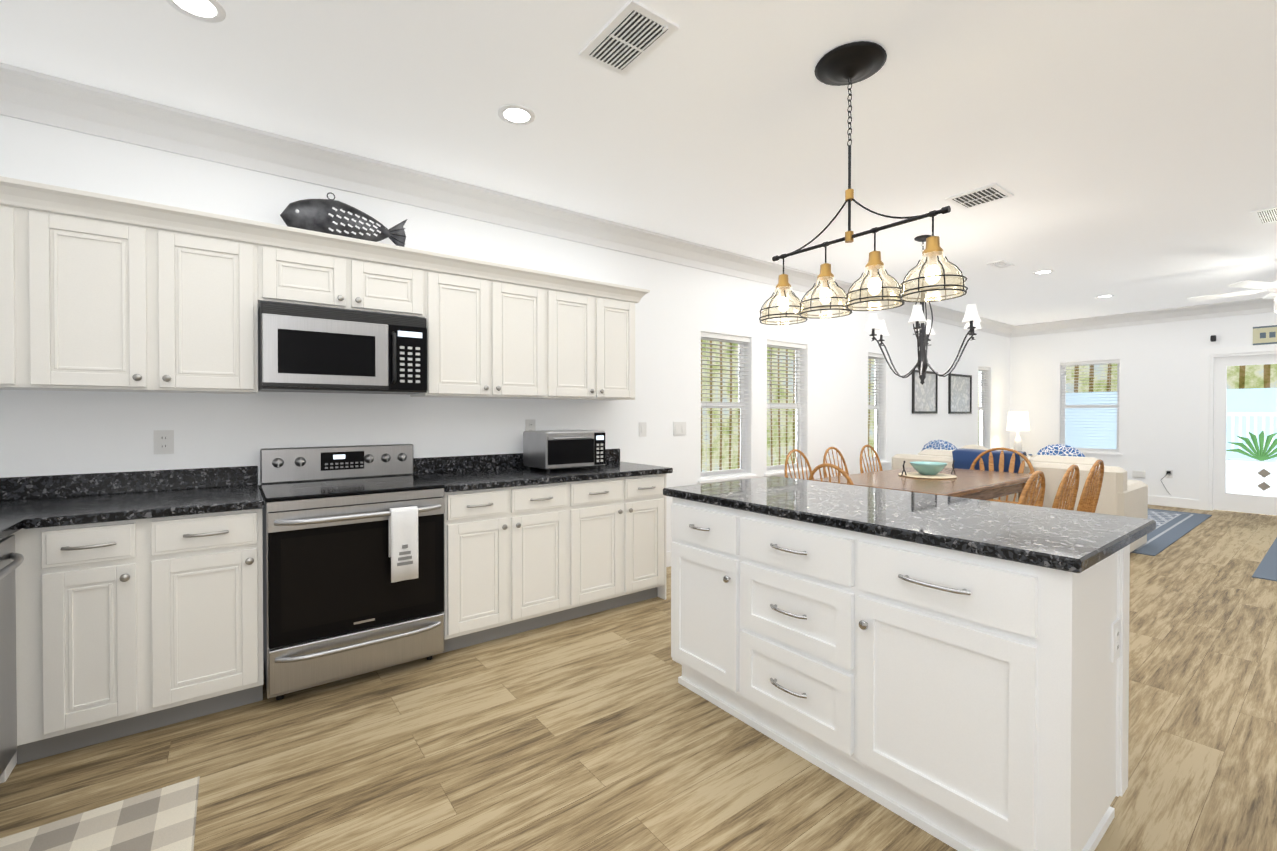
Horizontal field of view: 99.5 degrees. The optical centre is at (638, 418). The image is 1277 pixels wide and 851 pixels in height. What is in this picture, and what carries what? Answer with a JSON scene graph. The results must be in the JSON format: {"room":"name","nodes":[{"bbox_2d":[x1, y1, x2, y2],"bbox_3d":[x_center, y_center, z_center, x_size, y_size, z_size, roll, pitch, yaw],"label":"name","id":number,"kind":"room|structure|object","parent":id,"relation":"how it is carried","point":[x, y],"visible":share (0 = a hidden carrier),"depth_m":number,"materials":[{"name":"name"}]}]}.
{"room":"kitchen","nodes":[
{"label":"kitchen","id":0,"kind":"room"},
{"bbox_2d":[0,115,1009,551],"bbox_3d":[1.512,-0.130,5.601,11.970,2.740,0.160,0,1,-37],"label":"wall","id":1,"kind":"structure","parent":0,"point":[46,433],"depth_m":3.57,"materials":[{"name":"paint"}]},
{"bbox_2d":[0,176,27,389],"bbox_3d":[-2.692,-0.518,2.107,0.456,0.796,0.342,0,1,-37],"label":"upper cabinet","id":2,"kind":"object","parent":1,"relation":"attached to","point":[13,314],"depth_m":2.09,"materials":[{"name":"white paint"}]},
{"bbox_2d":[24,180,259,393],"bbox_3d":[-2.209,-0.521,2.472,0.755,0.796,0.342,0,1,-37],"label":"upper cabinet","id":3,"kind":"object","parent":1,"relation":"attached to","point":[103,292],"depth_m":2.31,"materials":[{"name":"white paint"}]},
{"bbox_2d":[154,430,173,453],"label":"outlet plates","id":4,"kind":"object","parent":1,"relation":"attached to","point":[163,441],"depth_m":2.62,"materials":[{"name":"white plastic"}]},
{"bbox_2d":[260,222,367,311],"bbox_3d":[-1.727,-0.744,2.834,0.453,0.356,0.342,0,1,-37],"label":"upper cabinet","id":5,"kind":"object","parent":1,"relation":"attached to","point":[302,267],"depth_m":2.69,"materials":[{"name":"white paint"}]},
{"bbox_2d":[258,301,426,394],"bbox_3d":[-1.571,-0.347,2.893,0.753,0.410,0.440,0,1,-37],"label":"microwave","id":6,"kind":"object","parent":5,"relation":"attached to","point":[310,349],"visible":1,"depth_m":2.72,"materials":[{"name":"silver plastic"}]},
{"bbox_2d":[368,241,427,319],"bbox_3d":[-1.474,-0.746,3.025,0.452,0.356,0.342,0,1,-37],"label":"upper cabinet","id":7,"kind":"object","parent":1,"relation":"attached to","point":[397,275],"depth_m":2.93,"materials":[{"name":"white paint"}]},
{"bbox_2d":[280,192,406,246],"bbox_3d":[-1.588,-1.068,2.952,0.620,0.291,0.141,0,1,-37],"label":"decor","id":8,"kind":"object","parent":7,"relation":"on","point":[332,216],"visible":0.92,"depth_m":2.87,"materials":[{"name":"metal"}]},
{"bbox_2d":[410,252,559,399],"bbox_3d":[-0.966,-0.529,3.410,0.820,0.796,0.342,0,1,-37],"label":"upper cabinet","id":9,"kind":"object","parent":1,"relation":"attached to","point":[493,329],"depth_m":3.26,"materials":[{"name":"white paint"}]},
{"bbox_2d":[0,62,1015,337],"bbox_3d":[1.591,-1.408,5.485,11.650,0.180,0.101,0,1,-37],"label":"crown molding","id":10,"kind":"structure","parent":1,"relation":"attached to","point":[56,102],"depth_m":3.04,"materials":[{"name":"paint"}]},
{"bbox_2d":[525,419,535,430],"label":"outlet plates","id":11,"kind":"object","parent":1,"relation":"attached to","point":[530,423],"depth_m":3.78,"materials":[{"name":"white plastic"}]},
{"bbox_2d":[560,274,639,400],"bbox_3d":[-0.431,-0.533,3.813,0.792,0.796,0.342,0,1,-37],"label":"upper cabinet","id":12,"kind":"object","parent":1,"relation":"attached to","point":[597,318],"depth_m":3.72,"materials":[{"name":"white paint"}]},
{"bbox_2d":[639,422,645,436],"label":"outlet plates","id":13,"kind":"object","parent":1,"relation":"attached to","point":[642,425],"depth_m":4.38,"materials":[{"name":"white plastic"}]},
{"bbox_2d":[666,551,670,566],"bbox_3d":[3.038,1.166,6.653,7.960,0.130,0.015,0,1,-37],"label":"baseboard","id":14,"kind":"structure","parent":1,"relation":"attached to","point":[668,554],"depth_m":4.54,"materials":[{"name":"paint"}]},
{"bbox_2d":[673,422,685,435],"label":"outlet plates","id":15,"kind":"object","parent":1,"relation":"attached to","point":[679,428],"depth_m":4.62,"materials":[{"name":"white plastic"}]},
{"bbox_2d":[698,330,756,482],"bbox_3d":[0.784,-0.110,5.023,0.750,1.350,0.185,0,1,-37],"label":"window","id":16,"kind":"structure","parent":1,"relation":"in","point":[725,405],"depth_m":5.08,"materials":[{"name":"glass"}]},
{"bbox_2d":[764,338,812,475],"bbox_3d":[1.490,-0.115,5.556,0.740,1.350,0.185,0,1,-37],"label":"window","id":17,"kind":"structure","parent":1,"relation":"in","point":[786,397],"depth_m":5.62,"materials":[{"name":"glass"}]},
{"bbox_2d":[866,351,890,464],"bbox_3d":[2.855,-0.123,6.586,0.500,1.350,0.185,0,1,-37],"label":"window","id":18,"kind":"structure","parent":1,"relation":"in","point":[877,409],"depth_m":6.67,"materials":[{"name":"glass"}]},
{"bbox_2d":[912,370,937,413],"bbox_3d":[3.836,-0.349,7.235,0.670,0.570,0.024,0,1,-37],"label":"picture","id":19,"kind":"object","parent":1,"relation":"attached to","point":[925,398],"visible":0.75,"depth_m":7.24,"materials":[{"name":"black"}]},
{"bbox_2d":[948,373,971,413],"bbox_3d":[4.694,-0.354,7.883,0.720,0.570,0.024,0,1,-37],"label":"picture","id":20,"kind":"object","parent":1,"relation":"attached to","point":[959,393],"visible":0.96,"depth_m":7.87,"materials":[{"name":"black"}]},
{"bbox_2d":[978,365,990,448],"bbox_3d":[5.362,-0.139,8.477,0.560,1.350,0.185,0,1,-37],"label":"window","id":21,"kind":"structure","parent":1,"relation":"in","point":[984,406],"depth_m":8.59,"materials":[{"name":"paint"}]},
{"bbox_2d":[0,504,1276,850],"bbox_3d":[3.593,1.288,2.855,11.970,0.050,7.070,0,1,-37],"label":"floor","id":22,"kind":"structure","parent":0,"point":[600,732],"depth_m":2.03,"materials":[{"name":"brown wood"}]},
{"bbox_2d":[0,751,16,782],"bbox_3d":[-1.845,0.840,0.938,0.657,0.879,3.247,0,1,-37],"label":"leg of base cabinets","id":23,"kind":"object","parent":22,"relation":"on","point":[6,773],"visible":0.06,"depth_m":1.92,"materials":[{"name":"grey"}]},
{"bbox_2d":[0,535,23,775],"bbox_3d":[-2.224,0.835,1.492,0.666,0.856,0.603,0,1,-37],"label":"dishwasher","id":24,"kind":"object","parent":22,"relation":"on","point":[11,560],"visible":0.94,"depth_m":1.82,"materials":[{"name":"silver metal"}]},
{"bbox_2d":[11,518,150,764],"bbox_3d":[-2.267,0.829,2.259,0.357,0.880,0.631,0,1,-37],"label":"base cabinet","id":25,"kind":"object","parent":22,"relation":"on","point":[124,628],"depth_m":2.02,"materials":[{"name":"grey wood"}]},
{"bbox_2d":[0,475,59,539],"bbox_3d":[-1.802,0.333,0.879,0.660,0.135,3.210,0,1,-37],"label":"countertop","id":26,"kind":"structure","parent":25,"relation":"on","point":[28,502],"depth_m":2.27,"materials":[{"name":"stone"}]},
{"bbox_2d":[0,776,199,850],"bbox_3d":[-1.106,1.276,0.918,0.485,0.006,2.120,0,1,-37],"label":"kitchen rug","id":27,"kind":"object","parent":22,"relation":"on","point":[162,819],"visible":1,"depth_m":1.67,"materials":[{"name":"beige fabric"}]},
{"bbox_2d":[147,508,263,728],"bbox_3d":[-1.971,0.827,2.482,0.384,0.880,0.631,0,1,-37],"label":"base cabinet","id":28,"kind":"object","parent":22,"relation":"on","point":[205,571],"depth_m":2.24,"materials":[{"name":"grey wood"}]},
{"bbox_2d":[260,444,444,699],"bbox_3d":[-1.473,0.711,2.789,0.764,1.105,0.725,0,1,-37],"label":"range","id":29,"kind":"object","parent":22,"relation":"on","point":[338,604],"visible":1,"depth_m":2.55,"materials":[{"name":"silver metal"}]},
{"bbox_2d":[389,506,417,582],"bbox_3d":[-1.133,0.603,2.607,0.124,0.346,0.056,0,1,-37],"label":"towel","id":30,"kind":"object","parent":29,"relation":"hanging from","point":[403,538],"visible":0.96,"depth_m":2.59,"materials":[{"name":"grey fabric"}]},
{"bbox_2d":[440,481,582,653],"bbox_3d":[-0.871,0.820,3.311,0.807,0.880,0.631,0,1,-37],"label":"base cabinet","id":31,"kind":"object","parent":22,"relation":"on","point":[513,556],"depth_m":3.05,"materials":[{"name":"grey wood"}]},
{"bbox_2d":[32,449,672,527],"bbox_3d":[-1.423,0.316,2.877,3.672,0.135,0.652,0,1,-37],"label":"countertop","id":32,"kind":"structure","parent":31,"relation":"on","point":[71,499],"depth_m":2.58,"materials":[{"name":"stone"}]},
{"bbox_2d":[523,430,604,471],"bbox_3d":[-0.490,0.212,3.642,0.450,0.255,0.379,0,1,-37],"label":"microwave","id":33,"kind":"object","parent":32,"relation":"on","point":[547,450],"visible":0.98,"depth_m":3.51,"materials":[{"name":"silver plastic"}]},
{"bbox_2d":[583,476,634,615],"bbox_3d":[-0.445,0.817,3.633,0.544,0.880,0.631,0,1,-37],"label":"base cabinet","id":34,"kind":"object","parent":22,"relation":"on","point":[608,504],"depth_m":3.45,"materials":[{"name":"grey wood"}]},
{"bbox_2d":[635,474,665,602],"bbox_3d":[-0.161,0.815,3.847,0.443,0.880,0.631,0,1,-37],"label":"base cabinet","id":35,"kind":"object","parent":22,"relation":"on","point":[650,501],"depth_m":3.65,"materials":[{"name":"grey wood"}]},
{"bbox_2d":[784,449,812,479],"bbox_3d":[1.632,0.771,4.947,0.446,0.954,0.503,0,1,-37],"label":"chair","id":36,"kind":"object","parent":22,"relation":"on","point":[802,454],"visible":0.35,"depth_m":5.11,"materials":[{"name":"brown wood"}]},
{"bbox_2d":[808,463,853,484],"bbox_3d":[1.478,0.781,3.819,0.503,0.954,0.446,0,1,-37],"label":"head chair","id":37,"kind":"object","parent":22,"relation":"on","point":[844,473],"visible":0.19,"depth_m":3.65,"materials":[{"name":"brown wood"}]},
{"bbox_2d":[823,447,848,477],"bbox_3d":[2.123,0.768,5.343,0.446,0.954,0.503,0,1,-37],"label":"chair","id":38,"kind":"object","parent":22,"relation":"on","point":[825,461],"visible":0.27,"depth_m":5.50,"materials":[{"name":"brown wood"}]},
{"bbox_2d":[860,445,882,472],"bbox_3d":[2.638,0.765,5.706,0.446,0.954,0.503,0,1,-37],"label":"chair","id":39,"kind":"object","parent":22,"relation":"on","point":[876,456],"visible":0.31,"depth_m":5.87,"materials":[{"name":"brown wood"}]},
{"bbox_2d":[671,497,1129,850],"bbox_3d":[0.830,0.823,2.127,0.634,0.894,1.537,0,1,-37],"label":"kitchen island","id":40,"kind":"object","parent":22,"relation":"on","point":[960,700],"visible":0.96,"depth_m":1.66,"materials":[{"name":"white paint"}]},
{"bbox_2d":[663,476,1155,572],"bbox_3d":[0.929,0.356,2.211,0.830,0.036,1.605,0,1,-37],"label":"island countertop","id":41,"kind":"structure","parent":40,"relation":"on","point":[1073,541],"depth_m":1.86,"materials":[{"name":"stone"}]},
{"bbox_2d":[812,467,1039,500],"bbox_3d":[2.434,0.869,4.513,1.900,0.760,1.020,0,1,-37],"label":"dining table","id":42,"kind":"object","parent":22,"relation":"on","point":[977,484],"visible":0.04,"depth_m":4.27,"materials":[{"name":"brown wood"}]},
{"bbox_2d":[898,460,956,478],"bbox_3d":[2.442,0.421,4.565,0.479,0.132,0.440,0,1,-37],"label":"centerpiece","id":43,"kind":"object","parent":42,"relation":"on","point":[927,470],"visible":1,"depth_m":4.51,"materials":[{"name":"teal ceramic"}]},
{"bbox_2d":[970,448,1035,503],"bbox_3d":[3.444,0.769,5.216,0.503,0.954,0.616,0,1,-43],"label":"chair","id":44,"kind":"object","parent":22,"relation":"on","point":[1001,464],"visible":0.19,"depth_m":5.32,"materials":[{"name":"brown wood"}]},
{"bbox_2d":[1017,470,1044,506],"bbox_3d":[2.228,0.784,3.404,0.446,0.954,0.503,0,1,-37],"label":"chair","id":45,"kind":"object","parent":22,"relation":"on","point":[1039,497],"visible":0.25,"depth_m":3.22,"materials":[{"name":"brown wood"}]},
{"bbox_2d":[1052,464,1079,509],"bbox_3d":[2.744,0.781,3.781,0.446,0.954,0.503,0,1,-37],"label":"chair","id":46,"kind":"object","parent":22,"relation":"on","point":[1066,493],"visible":0.27,"depth_m":3.61,"materials":[{"name":"brown wood"}]},
{"bbox_2d":[1077,459,1103,512],"bbox_3d":[3.249,0.778,4.175,0.446,0.954,0.503,0,1,-37],"label":"chair","id":47,"kind":"object","parent":22,"relation":"on","point":[1089,497],"visible":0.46,"depth_m":4.01,"materials":[{"name":"brown wood"}]},
{"bbox_2d":[1130,508,1211,555],"bbox_3d":[5.427,1.227,6.567,3.250,0.010,1.770,0,1,-37],"label":"living room rug","id":48,"kind":"object","parent":22,"relation":"on","point":[1172,527],"visible":0.31,"depth_m":6.08,"materials":[{"name":"blue fabric"}]},
{"bbox_2d":[891,440,1147,551],"bbox_3d":[4.313,0.738,6.093,1.915,0.973,2.100,0,1,-37],"label":"sofa","id":49,"kind":"object","parent":48,"relation":"on","point":[1120,494],"visible":0.38,"depth_m":5.18,"materials":[{"name":"white fabric"}]},
{"bbox_2d":[1252,537,1276,580],"bbox_3d":[6.789,1.245,4.388,3.300,0.010,2.150,0,1,-37],"label":"entry rug","id":50,"kind":"object","parent":22,"relation":"on","point":[1266,569],"visible":1,"depth_m":4.53,"materials":[{"name":"blue fabric"}]},
{"bbox_3d":[5.978,0.906,8.490,0.550,0.620,0.520,0,1,-37],"label":"side table","id":51,"kind":"object","parent":22,"relation":"on","visible":0},
{"bbox_2d":[1007,412,1029,450],"bbox_3d":[5.952,0.244,8.478,0.300,0.700,0.300,0,1,-37],"label":"table lamp","id":52,"kind":"object","parent":51,"relation":"on","point":[1017,421],"visible":0.81,"depth_m":8.39,"materials":[{"name":"white fabric"}]},
{"bbox_2d":[0,0,1276,324],"bbox_3d":[3.593,-1.516,2.831,11.970,0.080,7.070,0,1,-37],"label":"ceiling","id":53,"kind":"structure","parent":0,"point":[1124,152],"depth_m":2.61,"materials":[{"name":"paint"}]},
{"bbox_2d":[166,0,225,22],"bbox_3d":[-1.569,-1.465,1.911,0.175,0.006,0.175,0,1,44],"label":"recessed light","id":54,"kind":"object","parent":53,"relation":"in","point":[214,12],"depth_m":1.93,"materials":[{"name":"paint"}]},
{"bbox_2d":[498,104,534,124],"bbox_3d":[-0.591,-1.472,2.624,0.175,0.006,0.175,0,1,-43],"label":"recessed light","id":55,"kind":"object","parent":53,"relation":"in","point":[514,114],"depth_m":2.62,"materials":[{"name":"paint"}]},
{"bbox_2d":[579,0,678,75],"bbox_3d":[-0.044,-1.459,2.098,0.220,0.022,0.360,0,1,-37],"label":"ceiling vent","id":56,"kind":"object","parent":53,"relation":"in","point":[628,37],"depth_m":2.07,"materials":[{"name":"metal"}]},
{"bbox_2d":[759,41,967,324],"bbox_3d":[0.876,-0.960,2.245,0.280,1.022,0.895,0,1,-37],"label":"pendant light","id":57,"kind":"object","parent":53,"relation":"hanging from","point":[851,63],"visible":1,"depth_m":2.19,"materials":[{"name":"black metal"}]},
{"bbox_2d":[865,235,981,384],"bbox_3d":[2.342,-0.882,4.454,0.880,1.214,0.913,0,1,-37],"label":"dining chandelier","id":58,"kind":"object","parent":53,"relation":"hanging from","point":[971,320],"visible":0.79,"depth_m":4.43,"materials":[{"name":"grey metal"}]},
{"bbox_2d":[945,183,1013,209],"bbox_3d":[2.274,-1.472,3.608,0.300,0.022,0.300,0,1,-37],"label":"ceiling vent","id":59,"kind":"object","parent":53,"relation":"in","point":[993,192],"depth_m":3.58,"materials":[{"name":"metal"}]},
{"bbox_2d":[986,260,1014,268],"bbox_3d":[3.509,-1.486,5.242,0.300,0.022,0.140,0,1,-37],"label":"ceiling vent","id":60,"kind":"object","parent":53,"relation":"in","point":[1000,264],"depth_m":5.22,"materials":[{"name":"metal"}]},
{"bbox_2d":[1033,270,1053,274],"bbox_3d":[4.143,-1.496,5.532,0.175,0.006,0.175,0,0,14],"label":"recessed light","id":61,"kind":"object","parent":53,"relation":"in","point":[1041,271],"depth_m":5.54,"materials":[{"name":"paint"}]},
{"bbox_2d":[1096,295,1113,297],"bbox_3d":[5.759,-1.506,6.676,0.175,0.006,0.175,0,1,44],"label":"recessed light","id":62,"kind":"object","parent":53,"relation":"in","point":[1102,296],"depth_m":6.68,"materials":[{"name":"paint"}]},
{"bbox_2d":[1187,259,1276,311],"bbox_3d":[6.028,-1.215,5.071,1.279,0.559,1.263,0,1,-37],"label":"ceiling fan","id":63,"kind":"object","parent":53,"relation":"hanging from","point":[1271,289],"visible":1,"depth_m":5.14,"materials":[{"name":"paint"}]},
{"bbox_2d":[1251,206,1276,224],"bbox_3d":[4.605,-1.475,3.939,0.420,0.022,0.160,0,1,-37],"label":"ceiling vent","id":64,"kind":"object","parent":53,"relation":"in","point":[1267,215],"depth_m":3.93,"materials":[{"name":"metal"}]},
{"bbox_2d":[1009,312,1276,499],"bbox_3d":[8.307,-0.137,6.399,0.160,2.740,6.750,0,1,-37],"label":"wall","id":65,"kind":"structure","parent":0,"point":[1160,405],"depth_m":7.69,"materials":[{"name":"paint"}]},
{"bbox_2d":[1058,358,1122,454],"bbox_3d":[6.883,-0.172,8.249,0.185,1.420,0.800,0,1,-37],"label":"window","id":66,"kind":"structure","parent":65,"relation":"in","point":[1089,404],"depth_m":8.26,"materials":[{"name":"glass"}]},
{"bbox_2d":[1132,470,1145,477],"label":"outlet plates","id":67,"kind":"object","parent":65,"relation":"attached to","point":[1136,474],"depth_m":7.74,"materials":[{"name":"white plastic"}]},
{"bbox_2d":[1016,298,1274,336],"bbox_3d":[8.239,-1.414,6.262,0.100,0.180,6.630,0,1,-37],"label":"crown molding","id":68,"kind":"structure","parent":65,"relation":"attached to","point":[1257,305],"depth_m":7.60,"materials":[{"name":"paint"}]},
{"bbox_2d":[1161,470,1172,493],"label":"outlet plates","id":69,"kind":"object","parent":65,"relation":"attached to","point":[1168,473],"depth_m":7.50,"materials":[{"name":"white plastic"}]},
{"bbox_2d":[1148,495,1198,508],"bbox_3d":[6.892,1.154,8.142,0.015,0.130,2.220,0,1,-37],"label":"baseboard","id":70,"kind":"structure","parent":65,"relation":"attached to","point":[1175,502],"depth_m":7.47,"materials":[{"name":"paint"}]},
{"bbox_2d":[1210,335,1215,341],"bbox_3d":[7.590,-1.053,7.134,0.089,0.080,0.050,0,1,-37],"label":"security camera","id":71,"kind":"object","parent":65,"relation":"attached to","point":[1212,338],"visible":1,"depth_m":7.11,"materials":[{"name":"black plastic"}]},
{"bbox_2d":[1199,344,1276,515],"bbox_3d":[8.171,0.155,6.556,0.172,2.155,1.890,0,1,-37],"label":"door","id":72,"kind":"structure","parent":65,"relation":"in","point":[1238,438],"depth_m":7.04,"materials":[{"name":"paint"}]},
{"bbox_2d":[1253,325,1276,344],"bbox_3d":[8.109,-1.042,6.505,0.018,0.230,0.950,0,1,-37],"label":"sign","id":73,"kind":"object","parent":65,"relation":"attached to","point":[1263,335],"visible":1,"depth_m":6.80,"materials":[{"name":"beige paint"}]}
]}

